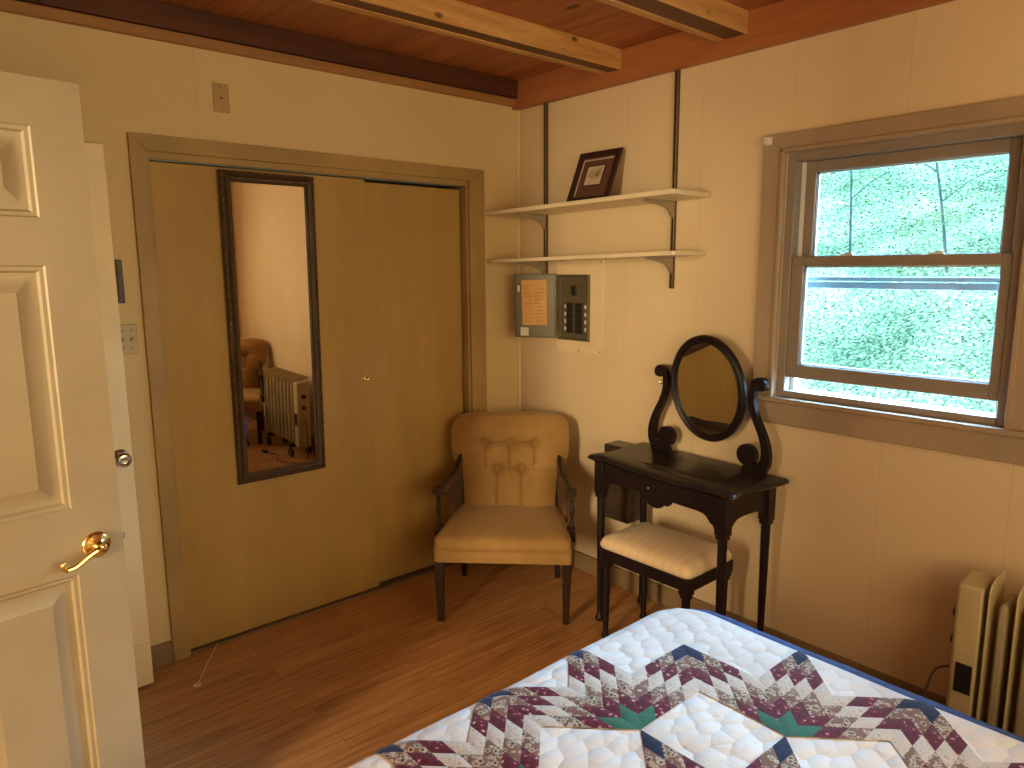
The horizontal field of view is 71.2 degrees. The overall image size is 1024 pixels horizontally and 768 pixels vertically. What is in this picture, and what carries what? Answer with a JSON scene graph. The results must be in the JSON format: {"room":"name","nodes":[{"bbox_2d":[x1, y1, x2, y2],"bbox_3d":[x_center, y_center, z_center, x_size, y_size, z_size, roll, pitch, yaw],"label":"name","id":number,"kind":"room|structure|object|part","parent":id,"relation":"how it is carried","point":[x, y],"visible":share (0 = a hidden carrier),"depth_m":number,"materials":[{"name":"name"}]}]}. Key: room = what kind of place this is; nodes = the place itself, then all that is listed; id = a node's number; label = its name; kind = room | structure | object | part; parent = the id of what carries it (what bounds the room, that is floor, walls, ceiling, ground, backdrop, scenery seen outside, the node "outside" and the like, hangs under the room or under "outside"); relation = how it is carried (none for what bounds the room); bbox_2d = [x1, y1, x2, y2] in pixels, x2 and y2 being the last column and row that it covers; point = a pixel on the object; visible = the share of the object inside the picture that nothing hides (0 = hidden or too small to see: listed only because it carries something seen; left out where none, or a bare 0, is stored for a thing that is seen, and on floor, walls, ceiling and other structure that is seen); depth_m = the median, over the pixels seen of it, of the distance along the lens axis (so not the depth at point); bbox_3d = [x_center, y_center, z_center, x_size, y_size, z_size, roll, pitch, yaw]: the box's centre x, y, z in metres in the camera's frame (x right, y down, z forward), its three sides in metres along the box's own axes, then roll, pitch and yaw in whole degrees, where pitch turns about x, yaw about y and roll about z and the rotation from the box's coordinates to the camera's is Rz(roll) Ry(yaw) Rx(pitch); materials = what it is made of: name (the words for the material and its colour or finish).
{"room":"bedroom","nodes":[
{"label":"bedroom","id":0,"kind":"room"},
{"bbox_2d":[0,11,516,645],"bbox_3d":[-1.119,-0.175,3.096,3.220,2.575,0.110,-8,12,-40],"label":"wall","id":1,"kind":"structure","parent":0,"point":[127,83],"depth_m":2.89,"materials":[{"name":"beige paint"}]},
{"bbox_2d":[84,142,153,687],"bbox_3d":[-1.707,0.214,2.365,0.822,2.024,0.099,-8,12,-40],"label":"door","id":2,"kind":"structure","parent":1,"relation":"in","point":[94,152],"depth_m":2.60,"materials":[{"name":"white paint"}]},
{"bbox_3d":[-1.419,0.273,2.606,0.062,0.062,0.065,-8,12,-40],"label":"knob","id":3,"kind":"part","parent":2,"relation":"part of","materials":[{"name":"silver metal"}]},
{"bbox_2d":[114,260,124,302],"bbox_3d":[-1.507,-0.376,2.636,0.135,0.160,0.018,-8,12,-40],"label":"picture frame","id":4,"kind":"object","parent":1,"relation":"attached to","point":[118,263],"visible":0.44,"depth_m":2.67,"materials":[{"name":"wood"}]},
{"bbox_2d":[115,264,119,298],"bbox_3d":[-1.502,-0.375,2.631,0.101,0.126,0.003,-8,12,-40],"label":"picture","id":5,"kind":"object","parent":4,"relation":"attached to","point":[117,266],"depth_m":2.66},
{"bbox_2d":[120,324,138,354],"bbox_3d":[-1.457,-0.169,2.713,0.071,0.114,0.017,-8,12,-40],"label":"light switch","id":6,"kind":"object","parent":1,"relation":"attached to","point":[128,331],"visible":0.91,"depth_m":2.72,"materials":[{"name":"plastic"}]},
{"bbox_2d":[151,640,173,668],"bbox_3d":[-1.844,1.169,2.583,1.168,0.095,0.014,-8,12,-40],"label":"baseboard","id":7,"kind":"structure","parent":1,"relation":"attached to","point":[162,653],"depth_m":2.93,"materials":[{"name":"brown paint"}]},
{"bbox_2d":[212,82,229,113],"bbox_3d":[-1.153,-1.134,2.837,0.064,0.111,0.007,-8,12,-40],"label":"blank plate","id":8,"kind":"object","parent":1,"relation":"attached to","point":[221,103],"visible":1,"depth_m":2.83,"materials":[{"name":"brown plastic"}]},
{"bbox_2d":[0,0,515,106],"bbox_3d":[-1.141,-1.321,2.803,3.060,0.037,0.030,-8,12,-40],"label":"trim","id":9,"kind":"structure","parent":1,"relation":"attached to","point":[8,6],"depth_m":2.81,"materials":[{"name":"beige wood"}]},
{"bbox_2d":[149,161,378,648],"bbox_3d":[-1.029,0.089,3.176,0.922,1.996,0.023,-8,12,-40],"label":"door","id":10,"kind":"structure","parent":1,"relation":"in","point":[255,554],"depth_m":3.17,"materials":[{"name":"beige wood"}]},
{"bbox_2d":[217,169,325,484],"bbox_3d":[-1.019,-0.233,3.094,0.404,1.309,0.030,-8,13,-40],"label":"wall mirror","id":11,"kind":"object","parent":10,"relation":"attached to","point":[268,225],"visible":1,"depth_m":3.08,"materials":[{"name":"clear mirror"}]},
{"bbox_2d":[149,159,462,187],"bbox_3d":[-0.834,-0.945,3.212,1.493,0.024,0.063,-8,12,-40],"label":"trim","id":12,"kind":"structure","parent":1,"relation":"attached to","point":[154,160],"depth_m":3.15,"materials":[{"name":"brown wood"}]},
{"bbox_2d":[127,132,486,661],"bbox_3d":[-0.812,0.014,3.384,1.680,2.105,0.129,-8,12,-40],"label":"trim","id":13,"kind":"structure","parent":1,"relation":"attached to","point":[142,147],"depth_m":2.94,"materials":[{"name":"brown wood"}]},
{"bbox_2d":[191,562,457,653],"bbox_3d":[-0.822,1.052,3.537,1.493,0.008,0.081,-8,12,-40],"label":"trim","id":14,"kind":"structure","parent":1,"relation":"attached to","point":[429,569],"depth_m":3.44,"materials":[{"name":"brown wood"}]},
{"bbox_2d":[364,182,462,582],"bbox_3d":[-0.506,0.009,3.658,0.623,1.981,0.018,-8,12,-40],"label":"door","id":15,"kind":"structure","parent":1,"relation":"in","point":[413,232],"depth_m":3.64,"materials":[{"name":"beige wood"}]},
{"bbox_2d":[138,563,671,767],"bbox_3d":[-1.144,1.516,0.866,6.520,0.050,5.070,-8,12,-40],"label":"floor","id":16,"kind":"structure","parent":0,"point":[335,686],"depth_m":2.91,"materials":[{"name":"laminate"}]},
{"bbox_2d":[194,644,216,686],"bbox_3d":[-1.256,1.150,2.935,0.028,0.011,0.318,-2,9,-11],"label":"string","id":17,"kind":"object","parent":16,"relation":"on","point":[216,644],"visible":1,"depth_m":2.88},
{"bbox_2d":[432,411,576,624],"bbox_3d":[-0.023,0.619,3.505,0.670,0.864,0.644,0,9,4],"label":"armchair","id":18,"kind":"object","parent":16,"relation":"on","point":[508,490],"visible":1,"depth_m":3.61,"materials":[{"name":"beige fabric"}]},
{"bbox_3d":[-0.330,0.946,3.283,0.044,0.292,0.044,0,9,4],"label":"leg","id":19,"kind":"part","parent":18,"relation":"part of","materials":[{"name":"brown wood"}]},
{"bbox_3d":[-0.312,0.434,3.506,0.058,0.112,0.393,1,9,11],"label":"armrest","id":20,"kind":"part","parent":18,"relation":"part of","materials":[{"name":"brown wood"}]},
{"bbox_3d":[-0.296,0.536,3.552,0.043,0.294,0.389,2,10,15],"label":"arm","id":21,"kind":"part","parent":18,"relation":"part of","materials":[{"name":"brown wood"}]},
{"bbox_3d":[-0.246,0.871,3.744,0.043,0.292,0.069,0,9,4],"label":"leg","id":22,"kind":"part","parent":18,"relation":"part of","materials":[{"name":"brown wood"}]},
{"bbox_2d":[434,504,571,552],"bbox_3d":[-0.027,0.675,3.447,0.623,0.081,0.511,0,9,4],"label":"seat cushion","id":23,"kind":"object","parent":18,"relation":"on","point":[470,528],"depth_m":3.29,"materials":[{"name":"beige fabric"}]},
{"bbox_3d":[-0.027,0.742,3.458,0.626,0.056,0.503,0,9,4],"label":"seat","id":24,"kind":"part","parent":18,"relation":"part of","materials":[{"name":"beige fabric"}]},
{"bbox_3d":[-0.010,0.407,3.688,0.606,0.503,0.213,0,9,4],"label":"backrest","id":25,"kind":"part","parent":18,"relation":"part of","materials":[{"name":"beige fabric"}]},
{"bbox_3d":[0.228,0.873,3.712,0.043,0.292,0.069,0,9,4],"label":"leg","id":26,"kind":"part","parent":18,"relation":"part of","materials":[{"name":"brown wood"}]},
{"bbox_3d":[0.255,0.539,3.515,0.043,0.294,0.389,-2,9,-7],"label":"arm","id":27,"kind":"part","parent":18,"relation":"part of","materials":[{"name":"brown wood"}]},
{"bbox_3d":[0.248,0.949,3.243,0.044,0.292,0.044,0,9,4],"label":"leg","id":28,"kind":"part","parent":18,"relation":"part of","materials":[{"name":"brown wood"}]},
{"bbox_3d":[0.265,0.436,3.466,0.058,0.112,0.393,-1,9,-3],"label":"armrest","id":29,"kind":"part","parent":18,"relation":"part of","materials":[{"name":"brown wood"}]},
{"bbox_2d":[599,522,732,637],"bbox_3d":[0.641,0.883,3.034,0.318,0.483,0.466,-8,12,-40],"label":"vanity stool","id":30,"kind":"object","parent":16,"relation":"on","point":[685,563],"visible":0.76,"depth_m":2.92,"materials":[{"name":"beige fabric"}]},
{"bbox_3d":[0.408,0.908,3.107,0.044,0.414,0.044,-8,12,-40],"label":"leg","id":31,"kind":"part","parent":30,"relation":"part of","materials":[{"name":"brown wood"}]},
{"bbox_3d":[0.605,0.880,3.276,0.044,0.414,0.044,-8,12,-40],"label":"leg","id":32,"kind":"part","parent":30,"relation":"part of","materials":[{"name":"brown wood"}]},
{"bbox_3d":[0.640,0.736,3.010,0.312,0.053,0.460,-8,12,-40],"label":"seat rail","id":33,"kind":"part","parent":30,"relation":"part of","materials":[{"name":"brown wood"}]},
{"bbox_2d":[600,522,731,578],"bbox_3d":[0.640,0.678,3.001,0.318,0.067,0.466,-8,12,-40],"label":"cushion","id":34,"kind":"object","parent":30,"relation":"on","point":[668,553],"depth_m":2.91,"materials":[{"name":"beige fabric"}]},
{"bbox_3d":[0.677,0.956,2.803,0.044,0.414,0.044,-8,12,-40],"label":"leg","id":35,"kind":"part","parent":30,"relation":"part of","materials":[{"name":"brown wood"}]},
{"bbox_3d":[0.874,0.927,2.972,0.044,0.414,0.044,-8,12,-40],"label":"leg","id":36,"kind":"part","parent":30,"relation":"part of","materials":[{"name":"brown wood"}]},
{"bbox_2d":[588,335,788,631],"bbox_3d":[0.709,0.460,3.020,0.367,1.323,0.777,-7,11,-37],"label":"table","id":37,"kind":"object","parent":16,"relation":"on","point":[706,381],"visible":0.94,"depth_m":2.94,"materials":[{"name":"brown wood"}]},
{"bbox_3d":[0.401,0.715,3.238,0.044,0.753,0.048,-7,11,-37],"label":"leg","id":38,"kind":"part","parent":37,"relation":"part of","materials":[{"name":"brown wood"}]},
{"bbox_3d":[0.623,0.687,3.403,0.044,0.753,0.048,-7,11,-37],"label":"leg","id":39,"kind":"part","parent":37,"relation":"part of","materials":[{"name":"brown wood"}]},
{"bbox_3d":[0.587,0.421,2.926,0.031,0.069,0.382,-7,11,-37],"label":"drawer","id":40,"kind":"part","parent":37,"relation":"part of","materials":[{"name":"brown wood"}]},
{"bbox_2d":[648,335,772,476],"bbox_3d":[0.826,0.063,3.035,0.086,0.546,0.632,-8,12,-40],"label":"mirror","id":41,"kind":"object","parent":37,"relation":"on","point":[706,381],"depth_m":3.01,"materials":[{"name":"black wood"}]},
{"bbox_3d":[0.793,0.796,2.726,0.044,0.753,0.048,-7,11,-37],"label":"leg","id":42,"kind":"part","parent":37,"relation":"part of","materials":[{"name":"brown wood"}]},
{"bbox_3d":[1.015,0.767,2.891,0.044,0.753,0.048,-7,11,-37],"label":"leg","id":43,"kind":"part","parent":37,"relation":"part of","materials":[{"name":"brown wood"}]},
{"bbox_2d":[922,570,1023,737],"bbox_3d":[1.554,0.941,2.054,0.301,0.673,0.761,-8,12,-40],"label":"radiator","id":44,"kind":"object","parent":16,"relation":"on","point":[986,677],"visible":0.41,"depth_m":2.19,"materials":[{"name":"beige metal"}]},
{"bbox_3d":[1.385,1.095,2.139,0.157,0.344,0.488,-3,10,-15],"label":"power cord","id":45,"kind":"part","parent":44,"relation":"part of","materials":[{"name":"grey rubber"}]},
{"bbox_3d":[0.690,1.176,0.937,1.546,0.576,2.303,-8,12,-40],"label":"bed","id":46,"kind":"object","parent":16,"relation":"on","visible":0},
{"bbox_2d":[348,609,1023,767],"bbox_3d":[0.668,1.147,0.942,1.594,0.582,2.345,-8,12,-40],"label":"patchwork quilt","id":47,"kind":"object","parent":46,"relation":"on","point":[670,688],"visible":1,"depth_m":1.61,"materials":[{"name":"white fabric"}]},
{"bbox_2d":[692,609,1023,742],"bbox_3d":[1.163,0.932,1.309,0.400,0.246,2.290,-8,12,-40],"label":"blanket","id":48,"kind":"object","parent":46,"relation":"on","point":[909,694],"visible":0.16,"depth_m":1.79,"materials":[{"name":"blue fabric"}]},
{"bbox_2d":[364,180,452,188],"bbox_3d":[-1.052,-0.255,3.586,2.101,2.575,0.550,-8,12,-40],"label":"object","id":49,"kind":"structure","parent":0,"point":[364,180],"depth_m":4.15,"materials":[{"name":"paint"}]},
{"bbox_2d":[156,0,783,79],"bbox_3d":[-1.135,-1.131,0.507,6.850,0.140,5.300,-8,12,-40],"label":"ceiling","id":50,"kind":"structure","parent":0,"point":[594,20],"depth_m":2.90,"materials":[{"name":"brown wood"}]},
{"bbox_2d":[16,0,517,98],"bbox_3d":[-1.137,-1.384,2.786,3.058,0.089,0.046,-8,12,-40],"label":"ceiling beam","id":51,"kind":"structure","parent":50,"relation":"attached to","point":[150,13],"depth_m":2.92,"materials":[{"name":"brown wood"}]},
{"bbox_2d":[309,0,620,74],"bbox_3d":[-0.694,-1.305,2.285,3.058,0.090,0.113,-8,12,-40],"label":"ceiling beam","id":52,"kind":"structure","parent":50,"relation":"attached to","point":[453,18],"depth_m":2.77,"materials":[{"name":"brown wood"}]},
{"bbox_2d":[597,0,748,42],"bbox_3d":[-0.285,-1.235,1.822,3.058,0.086,0.137,-8,12,-40],"label":"ceiling beam","id":53,"kind":"structure","parent":50,"relation":"attached to","point":[717,21],"depth_m":2.61,"materials":[{"name":"brown wood"}]},
{"bbox_2d":[512,0,1023,697],"bbox_3d":[1.489,-0.085,2.438,0.162,2.575,4.320,-8,12,-40],"label":"wall","id":54,"kind":"structure","parent":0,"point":[872,544],"depth_m":2.89,"materials":[{"name":"beige paint"}]},
{"bbox_2d":[543,103,547,272],"bbox_3d":[0.176,-1.012,3.732,0.018,0.858,0.018,-8,12,-40],"label":"track","id":55,"kind":"object","parent":54,"relation":"attached to","point":[545,106],"visible":0.94,"depth_m":3.72,"materials":[{"name":"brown metal"}]},
{"bbox_2d":[515,260,604,355],"bbox_3d":[0.256,-0.404,3.708,0.526,0.483,0.092,6,11,33],"label":"breaker panel","id":56,"kind":"object","parent":54,"relation":"attached to","point":[577,322],"visible":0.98,"depth_m":3.68,"materials":[{"name":"grey metal"}]},
{"bbox_2d":[521,280,546,324],"bbox_3d":[0.117,-0.430,3.780,0.142,0.238,0.004,3,10,19],"label":"paper note","id":57,"kind":"object","parent":56,"relation":"attached to","point":[534,292],"visible":1,"depth_m":3.78,"materials":[{"name":"brown paper"}]},
{"bbox_3d":[0.121,-0.413,3.783,0.222,0.334,0.012,3,10,19],"label":"panel door","id":58,"kind":"part","parent":56,"relation":"part of","materials":[{"name":"grey metal"}]},
{"bbox_2d":[483,189,709,228],"bbox_3d":[0.343,-0.806,3.377,0.270,0.108,1.204,-8,12,-40],"label":"wall shelf","id":59,"kind":"object","parent":54,"relation":"attached to","point":[665,198],"visible":1,"depth_m":3.21,"materials":[{"name":"beige wood"}]},
{"bbox_2d":[566,147,622,201],"bbox_3d":[0.386,-0.978,3.377,0.116,0.246,0.260,-8,12,-40],"label":"picture frame","id":60,"kind":"object","parent":59,"relation":"on","point":[594,176],"visible":0.91,"depth_m":3.37,"materials":[{"name":"red wood"}]},
{"bbox_2d":[582,163,606,186],"bbox_3d":[0.388,-0.985,3.378,0.043,0.101,0.116,-8,12,-40],"label":"print","id":61,"kind":"object","parent":60,"relation":"attached to","point":[594,174],"depth_m":3.38,"materials":[{"name":"white paper"}]},
{"bbox_2d":[489,251,704,273],"bbox_3d":[0.353,-0.570,3.433,0.233,0.108,1.190,-8,12,-40],"label":"wall shelf","id":62,"kind":"object","parent":54,"relation":"attached to","point":[664,257],"visible":0.95,"depth_m":3.20,"materials":[{"name":"beige wood"}]},
{"bbox_2d":[604,440,639,523],"bbox_3d":[0.539,0.476,3.493,0.109,0.372,0.155,-8,12,-40],"label":"wall box","id":63,"kind":"object","parent":54,"relation":"attached to","point":[622,504],"visible":0.52,"depth_m":3.46,"materials":[{"name":"brown paint"}]},
{"bbox_3d":[0.500,0.482,3.459,0.005,0.348,0.135,-8,12,-40],"label":"panel","id":64,"kind":"part","parent":63,"relation":"part of","materials":[{"name":"brown paint"}]},
{"bbox_2d":[669,69,680,288],"bbox_3d":[0.712,-0.884,3.131,0.018,0.925,0.018,-8,12,-40],"label":"track","id":65,"kind":"object","parent":54,"relation":"attached to","point":[677,73],"visible":0.98,"depth_m":3.12,"materials":[{"name":"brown metal"}]},
{"bbox_2d":[572,549,945,705],"bbox_3d":[1.423,1.137,2.651,0.014,0.095,4.199,-8,12,-40],"label":"baseboard","id":66,"kind":"structure","parent":54,"relation":"attached to","point":[664,595],"depth_m":3.28,"materials":[{"name":"brown paint"}]},
{"bbox_2d":[747,96,1023,465],"bbox_3d":[1.351,-0.359,2.552,0.158,1.127,1.000,-8,12,-40],"label":"window","id":67,"kind":"structure","parent":54,"relation":"attached to","point":[999,435],"depth_m":2.53,"materials":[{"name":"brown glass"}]},
{"bbox_2d":[764,136,771,145],"bbox_3d":[0.984,-0.940,2.764,0.032,0.032,0.028,-8,12,-40],"label":"curtain bracket","id":68,"kind":"object","parent":67,"relation":"attached to","point":[767,140],"visible":1,"depth_m":2.75,"materials":[{"name":"white plastic"}]},
{"bbox_3d":[1.321,0.104,2.598,0.070,0.020,1.000,-8,12,-40],"label":"sill","id":69,"kind":"part","parent":67,"relation":"part of","materials":[{"name":"brown wood"}]},
{"bbox_3d":[1.346,-0.222,2.565,0.032,0.474,0.732,-8,12,-40],"label":"sash","id":70,"kind":"part","parent":67,"relation":"part of","materials":[{"name":"brown wood"}]},
{"bbox_3d":[1.406,-0.385,2.595,0.014,0.945,0.796,-8,12,-40],"label":"storm frame","id":71,"kind":"part","parent":67,"relation":"part of","materials":[{"name":"grey metal"}]},
{"bbox_3d":[1.371,-0.616,2.524,0.028,0.397,0.698,-8,12,-40],"label":"sash","id":72,"kind":"part","parent":67,"relation":"part of","materials":[{"name":"brown wood"}]},
{"bbox_3d":[-0.993,0.252,0.453,0.110,2.575,4.310,-8,12,-40],"label":"wall","id":73,"kind":"structure","parent":0,"visible":0},
{"bbox_2d":[0,71,144,767],"bbox_3d":[-1.275,0.352,1.525,0.140,2.018,0.829,8,12,41],"label":"door","id":74,"kind":"structure","parent":73,"relation":"in","point":[69,698],"depth_m":1.69,"materials":[{"name":"beige paint"}]},
{"bbox_3d":[-1.035,0.407,1.742,0.055,0.068,0.129,8,12,41],"label":"lever handle","id":75,"kind":"part","parent":74,"relation":"part of","materials":[{"name":"gold metal"}]},
{"label":"outside","id":76,"kind":"structure","parent":0,"visible":0},
{"bbox_2d":[800,154,1008,412],"bbox_3d":[5.574,-3.112,9.148,15.000,7.480,19.000,-8,12,-40],"label":"hillside","id":77,"kind":"structure","parent":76,"point":[931,328],"depth_m":6.68,"materials":[{"name":"green plant"}]},
{"bbox_2d":[820,167,951,251],"bbox_3d":[3.482,-2.585,7.271,1.781,2.691,1.821,1,9,9],"label":"tree","id":78,"kind":"object","parent":77,"relation":"on","point":[850,184],"visible":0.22,"depth_m":7.43,"materials":[{"name":"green plant"}]},
{"bbox_2d":[800,157,1007,408],"bbox_3d":[3.378,-2.032,8.878,8.531,4.562,9.474,-8,12,-40],"label":"undergrowth","id":79,"kind":"object","parent":77,"relation":"on","point":[825,308],"visible":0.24,"depth_m":6.90,"materials":[{"name":"green plant"}]},
{"bbox_2d":[858,160,1007,271],"bbox_3d":[3.654,-2.319,6.366,2.203,2.699,1.548,6,11,32],"label":"tree","id":80,"kind":"object","parent":77,"relation":"on","point":[936,163],"visible":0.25,"depth_m":6.44,"materials":[{"name":"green plant"}]}
]}

